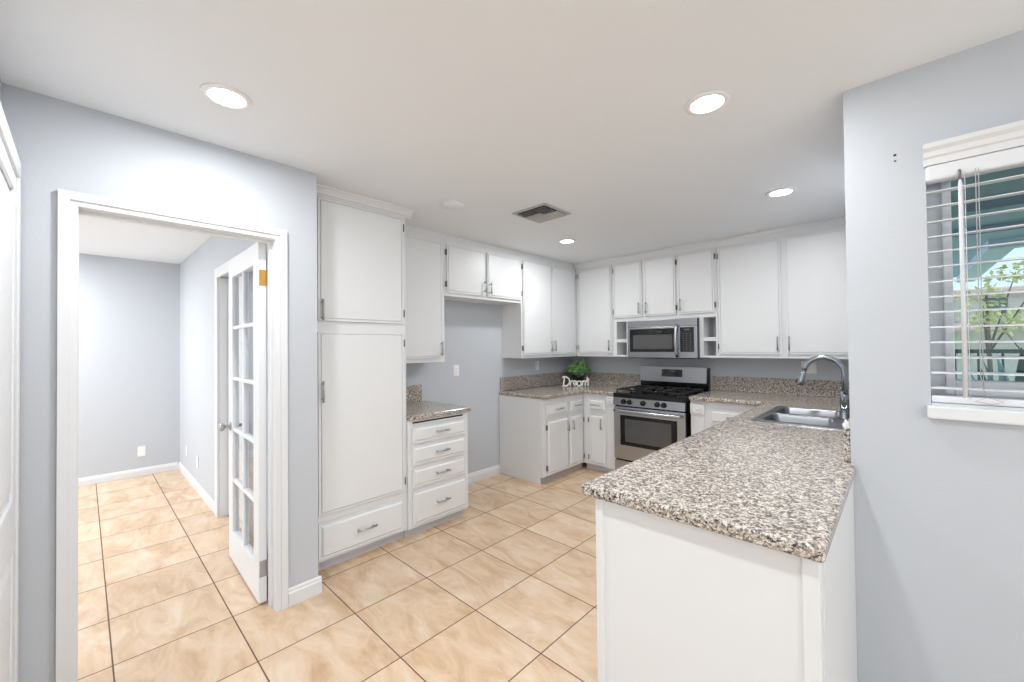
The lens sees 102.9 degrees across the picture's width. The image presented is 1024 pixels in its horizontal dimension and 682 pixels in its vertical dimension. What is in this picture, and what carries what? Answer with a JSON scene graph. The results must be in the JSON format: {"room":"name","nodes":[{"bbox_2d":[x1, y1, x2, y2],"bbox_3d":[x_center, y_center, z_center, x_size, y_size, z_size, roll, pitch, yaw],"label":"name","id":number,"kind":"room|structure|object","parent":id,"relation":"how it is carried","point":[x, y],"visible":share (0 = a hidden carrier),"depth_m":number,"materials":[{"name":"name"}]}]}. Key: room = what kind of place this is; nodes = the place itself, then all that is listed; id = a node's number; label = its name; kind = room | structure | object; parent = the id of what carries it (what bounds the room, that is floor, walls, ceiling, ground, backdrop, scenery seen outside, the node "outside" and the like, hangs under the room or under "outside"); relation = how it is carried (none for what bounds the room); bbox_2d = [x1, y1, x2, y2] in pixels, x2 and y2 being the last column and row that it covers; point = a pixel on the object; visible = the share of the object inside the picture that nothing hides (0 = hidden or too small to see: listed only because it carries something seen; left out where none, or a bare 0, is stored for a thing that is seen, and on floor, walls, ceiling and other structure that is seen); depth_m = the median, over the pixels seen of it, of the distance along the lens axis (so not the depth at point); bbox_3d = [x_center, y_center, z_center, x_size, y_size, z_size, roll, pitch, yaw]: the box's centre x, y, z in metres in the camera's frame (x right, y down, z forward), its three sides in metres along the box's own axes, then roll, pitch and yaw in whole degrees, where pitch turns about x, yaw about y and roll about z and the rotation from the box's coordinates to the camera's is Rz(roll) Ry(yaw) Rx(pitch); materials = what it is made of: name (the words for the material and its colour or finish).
{"room":"kitchen","nodes":[
{"label":"kitchen","id":0,"kind":"room"},
{"bbox_2d":[0,78,1,104],"bbox_3d":[-1.545,0.227,1.084,1.239,2.464,0.120,-1,-1,44],"label":"wall","id":1,"kind":"structure","parent":0,"point":[0,78],"depth_m":1.55,"materials":[{"name":"grey paint"}]},
{"bbox_2d":[0,102,20,681],"bbox_3d":[-1.605,0.379,1.237,0.922,2.165,0.080,-1,-1,44],"label":"door","id":2,"kind":"structure","parent":1,"relation":"in","point":[10,164],"depth_m":1.43,"materials":[{"name":"white paint"}]},
{"bbox_2d":[78,253,179,477],"bbox_3d":[-5.568,0.299,3.369,0.120,2.464,4.400,-1,-1,44],"label":"wall","id":3,"kind":"structure","parent":0,"point":[129,309],"depth_m":4.59,"materials":[{"name":"grey paint"}]},
{"bbox_2d":[78,462,177,486],"bbox_3d":[-5.478,1.487,3.338,0.014,0.085,4.285,-1,-1,44],"label":"baseboard","id":4,"kind":"structure","parent":3,"relation":"attached to","point":[102,478],"depth_m":4.56,"materials":[{"name":"white paint"}]},
{"bbox_2d":[138,446,145,456],"bbox_3d":[-4.229,1.259,4.659,0.007,0.115,0.070,-1,-1,44],"label":"wall plate","id":5,"kind":"object","parent":3,"relation":"attached to","point":[141,449],"visible":1,"depth_m":4.66,"materials":[{"name":"white plastic"}]},
{"bbox_2d":[2,83,317,681],"bbox_3d":[-2.758,0.235,0.796,0.120,2.464,4.550,-1,-1,44],"label":"wall","id":6,"kind":"structure","parent":0,"point":[60,144],"depth_m":1.76,"materials":[{"name":"grey paint"}]},
{"bbox_2d":[56,189,287,681],"bbox_3d":[-1.591,0.427,2.004,0.142,2.089,0.857,-1,-1,44],"label":"door frame","id":7,"kind":"structure","parent":6,"relation":"attached to","point":[69,202],"depth_m":1.75,"materials":[{"name":"white paint"}]},
{"bbox_2d":[219,242,267,603],"bbox_3d":[-1.663,0.456,2.554,0.170,2.023,0.811,0,-1,-45],"label":"door","id":8,"kind":"structure","parent":6,"relation":"in","point":[252,564],"depth_m":2.48,"materials":[{"name":"white paint"}]},
{"bbox_2d":[288,575,321,606],"bbox_3d":[-1.179,1.424,2.327,0.016,0.095,0.179,-1,-1,44],"label":"baseboard","id":9,"kind":"structure","parent":6,"relation":"attached to","point":[298,593],"depth_m":2.32,"materials":[{"name":"white paint"}]},
{"bbox_2d":[178,235,267,558],"bbox_3d":[-2.668,0.274,3.740,3.809,2.464,0.164,-1,-1,44],"label":"wall","id":10,"kind":"structure","parent":0,"point":[197,356],"depth_m":3.95,"materials":[{"name":"grey paint"}]},
{"bbox_2d":[214,251,243,533],"bbox_3d":[-2.173,0.431,3.263,0.960,2.125,0.170,-1,-1,44],"label":"door frame","id":11,"kind":"structure","parent":10,"relation":"attached to","point":[220,284],"depth_m":3.49,"materials":[{"name":"white paint"}]},
{"bbox_2d":[228,277,241,528],"bbox_3d":[-2.162,0.469,3.273,0.740,2.030,0.040,-1,-1,44],"label":"door","id":12,"kind":"structure","parent":10,"relation":"in","point":[240,518],"depth_m":3.26,"materials":[{"name":"white paint"}]},
{"bbox_2d":[78,463,606,681],"bbox_3d":[-0.556,1.492,1.353,10.120,0.080,8.400,-1,-1,44],"label":"floor","id":13,"kind":"structure","parent":0,"point":[504,589],"depth_m":2.32,"materials":[{"name":"tile"}]},
{"bbox_2d":[317,184,413,570],"bbox_3d":[-1.218,0.249,3.008,0.676,2.464,0.741,-1,-1,44],"label":"pantry cabinet","id":14,"kind":"object","parent":13,"relation":"on","point":[361,300],"visible":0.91,"depth_m":2.77,"materials":[{"name":"white paint"}]},
{"bbox_2d":[403,412,467,537],"bbox_3d":[-0.779,1.042,3.437,0.690,0.880,0.578,-1,-1,44],"label":"base cabinet","id":15,"kind":"object","parent":13,"relation":"on","point":[437,447],"visible":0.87,"depth_m":3.19,"materials":[{"name":"white paint"}]},
{"bbox_2d":[406,385,470,420],"bbox_3d":[-0.789,0.504,3.462,0.664,0.194,0.596,-1,-1,44],"label":"countertop","id":16,"kind":"structure","parent":15,"relation":"on","point":[416,409],"depth_m":3.43,"materials":[{"name":"stone"}]},
{"bbox_2d":[499,393,584,484],"bbox_3d":[0.387,1.046,4.673,0.676,0.880,0.818,-1,-1,44],"label":"base cabinet","id":17,"kind":"object","parent":13,"relation":"on","point":[541,440],"visible":0.99,"depth_m":4.39,"materials":[{"name":"white paint"}]},
{"bbox_2d":[499,372,640,399],"bbox_3d":[0.717,0.506,4.768,1.044,0.194,1.423,-1,-1,44],"label":"countertop","id":18,"kind":"structure","parent":17,"relation":"on","point":[549,385],"depth_m":4.96,"materials":[{"name":"stone"}]},
{"bbox_2d":[562,376,588,385],"bbox_3d":[0.799,0.503,5.121,0.344,0.129,0.015,-1,-1,1],"label":"word sign","id":19,"kind":"object","parent":18,"relation":"on","point":[587,380],"visible":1,"depth_m":5.11,"materials":[{"name":"white"}]},
{"bbox_2d":[565,359,591,384],"bbox_3d":[0.850,0.403,5.319,0.340,0.334,0.329,-1,-1,44],"label":"potted plant","id":20,"kind":"object","parent":18,"relation":"on","point":[577,370],"visible":1,"depth_m":5.25,"materials":[{"name":"green plant"}]},
{"bbox_2d":[583,393,615,472],"bbox_3d":[1.190,1.040,4.802,0.424,0.880,0.718,-1,-1,44],"label":"base cabinet","id":21,"kind":"object","parent":13,"relation":"on","point":[598,413],"visible":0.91,"depth_m":4.57,"materials":[{"name":"white paint"}]},
{"bbox_2d":[613,366,710,468],"bbox_3d":[1.595,0.866,4.366,0.766,1.148,0.785,-1,-1,44],"label":"gas range","id":22,"kind":"object","parent":13,"relation":"on","point":[652,416],"visible":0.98,"depth_m":4.23,"materials":[{"name":"silver metal"}]},
{"bbox_2d":[613,389,702,402],"bbox_3d":[1.588,0.572,4.367,0.764,0.046,0.645,-1,-1,44],"label":"cooktop","id":23,"kind":"object","parent":22,"relation":"in","point":[638,396],"depth_m":4.17,"materials":[{"name":"black metal"}]},
{"bbox_2d":[690,400,756,435],"bbox_3d":[2.164,1.008,3.874,0.682,0.899,0.718,-1,-1,44],"label":"base cabinet","id":24,"kind":"object","parent":13,"relation":"on","point":[704,415],"visible":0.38,"depth_m":3.77,"materials":[{"name":"white paint"}]},
{"bbox_2d":[595,482,857,681],"bbox_3d":[1.450,0.992,2.207,0.682,0.900,2.720,-1,-1,44],"label":"base cabinet","id":25,"kind":"object","parent":13,"relation":"on","point":[677,601],"visible":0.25,"depth_m":1.21,"materials":[{"name":"white paint"}]},
{"bbox_2d":[581,376,855,562],"bbox_3d":[1.449,0.441,2.672,1.326,0.212,3.447,-1,-1,44],"label":"countertop","id":26,"kind":"structure","parent":25,"relation":"on","point":[785,488],"depth_m":1.51,"materials":[{"name":"stone"}]},
{"bbox_2d":[750,406,847,429],"bbox_3d":[1.964,0.590,2.722,0.480,0.185,0.795,-1,-1,44],"label":"sink","id":27,"kind":"object","parent":26,"relation":"in","point":[810,417],"visible":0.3,"depth_m":2.74,"materials":[{"name":"silver metal"}]},
{"bbox_2d":[796,355,849,419],"bbox_3d":[2.015,0.294,2.655,0.289,0.405,0.094,-1,-1,44],"label":"kitchen faucet","id":28,"kind":"object","parent":26,"relation":"on","point":[844,399],"visible":0.97,"depth_m":2.59,"materials":[{"name":"silver metal"}]},
{"bbox_2d":[839,395,849,419],"bbox_3d":[2.111,0.414,2.587,0.060,0.160,0.060,-1,-1,44],"label":"faucet","id":29,"kind":"object","parent":28,"relation":"on","point":[844,411],"depth_m":2.57,"materials":[{"name":"silver metal"}]},
{"bbox_2d":[406,300,571,473],"bbox_3d":[-0.447,0.259,4.396,0.120,2.464,3.849,-1,-1,44],"label":"wall","id":30,"kind":"structure","parent":0,"point":[473,331],"depth_m":4.37,"materials":[{"name":"grey paint"}]},
{"bbox_2d":[406,385,421,402],"bbox_3d":[-1.042,0.490,3.664,0.019,0.154,0.538,-1,-1,44],"label":"backsplash","id":31,"kind":"structure","parent":30,"relation":"attached to","point":[413,392],"depth_m":3.79,"materials":[{"name":"stone"}]},
{"bbox_2d":[405,231,444,362],"bbox_3d":[-0.909,-0.367,3.580,0.358,1.115,0.597,-1,-1,44],"label":"upper cabinet","id":32,"kind":"object","parent":30,"relation":"attached to","point":[424,255],"visible":0.38,"depth_m":3.54,"materials":[{"name":"white paint"}]},
{"bbox_2d":[453,365,458,375],"bbox_3d":[-0.569,0.301,4.173,0.008,0.116,0.072,-1,-1,44],"label":"wall outlet","id":33,"kind":"object","parent":30,"relation":"attached to","point":[455,367],"visible":1,"depth_m":4.17,"materials":[{"name":"white plastic"}]},
{"bbox_2d":[444,240,521,304],"bbox_3d":[-0.347,-0.667,4.176,0.358,0.512,1.036,-1,-1,44],"label":"upper cabinet","id":34,"kind":"object","parent":30,"relation":"attached to","point":[472,274],"visible":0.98,"depth_m":4.03,"materials":[{"name":"white paint"}]},
{"bbox_2d":[468,464,500,483],"bbox_3d":[-0.467,1.440,4.248,0.018,0.100,0.975,-1,-1,44],"label":"baseboard","id":35,"kind":"structure","parent":30,"relation":"attached to","point":[494,470],"depth_m":4.41,"materials":[{"name":"white paint"}]},
{"bbox_2d":[535,361,538,369],"bbox_3d":[0.317,0.308,5.104,0.008,0.116,0.072,-1,-1,44],"label":"wall outlet","id":36,"kind":"object","parent":30,"relation":"attached to","point":[536,362],"visible":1,"depth_m":5.10,"materials":[{"name":"white plastic"}]},
{"bbox_2d":[502,257,576,357],"bbox_3d":[0.370,-0.363,4.923,0.358,1.115,1.038,-1,-1,44],"label":"upper cabinet","id":37,"kind":"object","parent":30,"relation":"attached to","point":[543,325],"visible":0.98,"depth_m":4.69,"materials":[{"name":"white paint"}]},
{"bbox_2d":[500,372,640,390],"bbox_3d":[0.723,0.486,4.775,1.044,0.154,1.404,-1,-1,44],"label":"backsplash","id":38,"kind":"structure","parent":30,"relation":"attached to","point":[618,379],"depth_m":5.11,"materials":[{"name":"stone"}]},
{"bbox_2d":[574,217,845,269],"bbox_3d":[-0.151,-0.941,4.328,5.844,0.072,2.626,-1,-1,44],"label":"crown molding","id":39,"kind":"structure","parent":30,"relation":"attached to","point":[837,222],"depth_m":3.99,"materials":[{"name":"white paint"}]},
{"bbox_2d":[0,0,1023,264],"bbox_3d":[-0.582,-1.062,1.387,10.120,0.100,8.400,-1,-1,44],"label":"ceiling","id":40,"kind":"structure","parent":0,"point":[499,109],"depth_m":1.64,"materials":[{"name":"white paint"}]},
{"bbox_2d":[199,83,252,109],"bbox_3d":[-1.170,-0.998,1.674,0.180,0.008,0.180,-1,-1,44],"label":"recessed light","id":41,"kind":"object","parent":40,"relation":"in","point":[225,96],"visible":1,"depth_m":1.66,"materials":[{"name":"white plastic"}]},
{"bbox_2d":[207,88,245,106],"bbox_3d":[-1.170,-0.998,1.674,0.132,0.004,0.132,-1,-1,12],"label":"diffuser","id":42,"kind":"object","parent":41,"relation":"attached to","point":[224,97],"depth_m":1.67,"materials":[{"name":"white plastic"}]},
{"bbox_2d":[439,200,464,209],"bbox_3d":[-0.438,-0.985,2.975,0.194,0.012,0.194,-1,-1,44],"label":"cover","id":43,"kind":"object","parent":40,"relation":"attached to","point":[448,204],"visible":1,"depth_m":2.95,"materials":[{"name":"white paint"}]},
{"bbox_2d":[405,225,575,270],"bbox_3d":[0.920,-0.973,3.495,3.143,0.052,2.992,-1,-1,44],"label":"soffit","id":44,"kind":"structure","parent":40,"relation":"attached to","point":[408,228],"depth_m":4.05,"materials":[{"name":"white paint"}]},
{"bbox_2d":[512,203,570,222],"bbox_3d":[0.231,-0.985,3.174,0.330,0.023,0.330,-1,-1,44],"label":"ceiling vent","id":45,"kind":"object","parent":40,"relation":"in","point":[543,212],"visible":1,"depth_m":3.15,"materials":[{"name":"silver metal"}]},
{"bbox_2d":[558,239,575,243],"bbox_3d":[0.544,-0.984,4.032,0.180,0.008,0.180,-1,-1,44],"label":"recessed light","id":46,"kind":"object","parent":40,"relation":"in","point":[563,241],"visible":1,"depth_m":4.03,"materials":[{"name":"white"}]},
{"bbox_2d":[561,240,573,242],"bbox_3d":[0.544,-0.984,4.032,0.132,0.004,0.132,-1,-1,12],"label":"diffuser","id":47,"kind":"object","parent":46,"relation":"attached to","point":[562,241],"depth_m":4.03,"materials":[{"name":"white plastic"}]},
{"bbox_2d":[684,90,730,115],"bbox_3d":[0.838,-1.017,1.751,0.180,0.008,0.180,-1,-1,44],"label":"recessed light","id":48,"kind":"object","parent":40,"relation":"in","point":[708,102],"visible":1,"depth_m":1.74,"materials":[{"name":"white"}]},
{"bbox_2d":[690,95,723,112],"bbox_3d":[0.838,-1.018,1.751,0.132,0.004,0.132,0,-1,-15],"label":"diffuser","id":49,"kind":"object","parent":48,"relation":"attached to","point":[703,103],"depth_m":1.75,"materials":[{"name":"white plastic"}]},
{"bbox_2d":[765,187,796,196],"bbox_3d":[1.838,-1.014,2.788,0.180,0.008,0.180,-1,-1,44],"label":"recessed light","id":50,"kind":"object","parent":40,"relation":"in","point":[784,191],"visible":1,"depth_m":2.78,"materials":[{"name":"white"}]},
{"bbox_2d":[770,189,792,195],"bbox_3d":[1.838,-1.014,2.788,0.132,0.004,0.132,0,-1,-15],"label":"diffuser","id":51,"kind":"object","parent":50,"relation":"attached to","point":[776,192],"depth_m":2.78,"materials":[{"name":"white plastic"}]},
{"bbox_2d":[572,353,848,446],"bbox_3d":[2.070,0.235,4.560,3.299,2.464,0.140,-1,-1,44],"label":"wall","id":52,"kind":"structure","parent":0,"point":[782,368],"depth_m":4.25,"materials":[{"name":"grey paint"}]},
{"bbox_2d":[576,264,613,356],"bbox_3d":[1.100,-0.368,5.127,0.531,1.115,0.378,-1,-1,44],"label":"upper cabinet","id":53,"kind":"object","parent":52,"relation":"attached to","point":[594,286],"visible":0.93,"depth_m":5.00,"materials":[{"name":"white paint"}]},
{"bbox_2d":[612,247,717,357],"bbox_3d":[1.712,-0.382,4.545,1.153,1.115,0.378,-1,-1,44],"label":"upper cabinet","id":54,"kind":"object","parent":52,"relation":"attached to","point":[681,285],"visible":0.95,"depth_m":4.36,"materials":[{"name":"white paint"}]},
{"bbox_2d":[627,318,704,358],"bbox_3d":[1.703,-0.020,4.506,0.770,0.421,0.442,-1,-1,44],"label":"microwave","id":55,"kind":"object","parent":54,"relation":"attached to","point":[664,338],"visible":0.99,"depth_m":4.36,"materials":[{"name":"silver metal"}]},
{"bbox_2d":[712,376,850,461],"bbox_3d":[1.769,0.435,3.021,1.308,0.150,2.500,-1,-1,44],"label":"backsplash","id":56,"kind":"structure","parent":52,"relation":"attached to","point":[821,388],"depth_m":3.91,"materials":[{"name":"stone"}]},
{"bbox_2d":[716,226,848,358],"bbox_3d":[2.548,-0.401,3.748,1.154,1.115,0.378,-1,-1,44],"label":"upper cabinet","id":57,"kind":"object","parent":52,"relation":"attached to","point":[785,296],"visible":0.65,"depth_m":3.66,"materials":[{"name":"white paint"}]},
{"bbox_2d":[801,361,816,373],"bbox_3d":[2.763,0.245,3.797,0.118,0.116,0.008,-1,-1,44],"label":"wall outlet","id":58,"kind":"object","parent":52,"relation":"attached to","point":[812,369],"visible":0.56,"depth_m":3.78,"materials":[{"name":"white plastic"}]},
{"bbox_2d":[843,30,1023,681],"bbox_3d":[2.822,0.172,0.388,3.855,2.464,0.145,-1,-1,44],"label":"wall","id":59,"kind":"structure","parent":0,"point":[939,503],"depth_m":1.53,"materials":[{"name":"grey paint"}]},
{"bbox_2d":[923,120,1023,425],"bbox_3d":[2.007,-0.228,1.137,1.214,1.000,0.187,-1,-1,44],"label":"window","id":60,"kind":"structure","parent":59,"relation":"attached to","point":[1010,135],"depth_m":1.49,"materials":[{"name":"white plastic"}]},
{"bbox_2d":[925,146,1023,407],"bbox_3d":[1.965,-0.218,1.112,1.165,0.868,0.082,-1,-1,44],"label":"window blind","id":61,"kind":"object","parent":59,"relation":"attached to","point":[1011,158],"visible":0.95,"depth_m":1.43,"materials":[{"name":"white plastic"}]},
{"bbox_2d":[951,167,1023,282],"bbox_3d":[5.595,-0.970,2.271,4.998,0.180,6.397,-1,-1,44],"label":"patio cover","id":62,"kind":"object","parent":59,"relation":"attached to","point":[1016,185],"visible":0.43,"depth_m":3.15,"materials":[{"name":"blue paint"}]},
{"label":"outside","id":63,"kind":"structure","parent":0,"visible":0},
{"bbox_3d":[35.258,1.387,9.432,42.000,0.100,57.698,-1,-1,44],"label":"ground","id":64,"kind":"structure","parent":63,"visible":0},
{"bbox_2d":[953,285,1023,380],"bbox_3d":[18.705,-0.269,16.020,14.200,3.730,8.400,-1,-1,44],"label":"house","id":65,"kind":"structure","parent":64,"relation":"on","point":[1015,299],"depth_m":14.24,"materials":[{"name":"white paint"}]},
{"bbox_2d":[953,257,1023,379],"bbox_3d":[7.386,0.158,5.992,1.229,2.847,0.575,-1,-1,44],"label":"young tree","id":66,"kind":"object","parent":64,"relation":"on","point":[986,330],"visible":0.79,"depth_m":6.10,"materials":[{"name":"green plant"}]},
{"bbox_2d":[968,359,1009,380],"bbox_3d":[5.345,0.821,4.130,1.070,1.527,1.088,-1,-1,16],"label":"spiky plant","id":67,"kind":"object","parent":64,"relation":"on","point":[1000,367],"visible":0.04,"depth_m":4.40,"materials":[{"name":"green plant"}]},
{"bbox_2d":[955,349,1023,379],"bbox_3d":[7.973,0.798,3.203,6.900,1.480,0.040,-1,-1,44],"label":"fence","id":68,"kind":"object","parent":64,"relation":"on","point":[1002,351],"visible":0.15,"depth_m":5.11,"materials":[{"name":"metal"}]},
{"bbox_2d":[956,306,1023,353],"bbox_3d":[9.179,0.398,7.159,1.849,2.362,0.692,-1,-1,44],"label":"shrub","id":69,"kind":"object","parent":64,"relation":"on","point":[1009,313],"visible":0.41,"depth_m":7.36,"materials":[{"name":"green plant"}]},
{"bbox_2d":[978,347,1023,380],"bbox_3d":[3.880,0.815,3.136,0.964,1.542,1.416,0,-1,-12],"label":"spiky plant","id":70,"kind":"object","parent":64,"relation":"on","point":[1020,367],"visible":0.02,"depth_m":2.91,"materials":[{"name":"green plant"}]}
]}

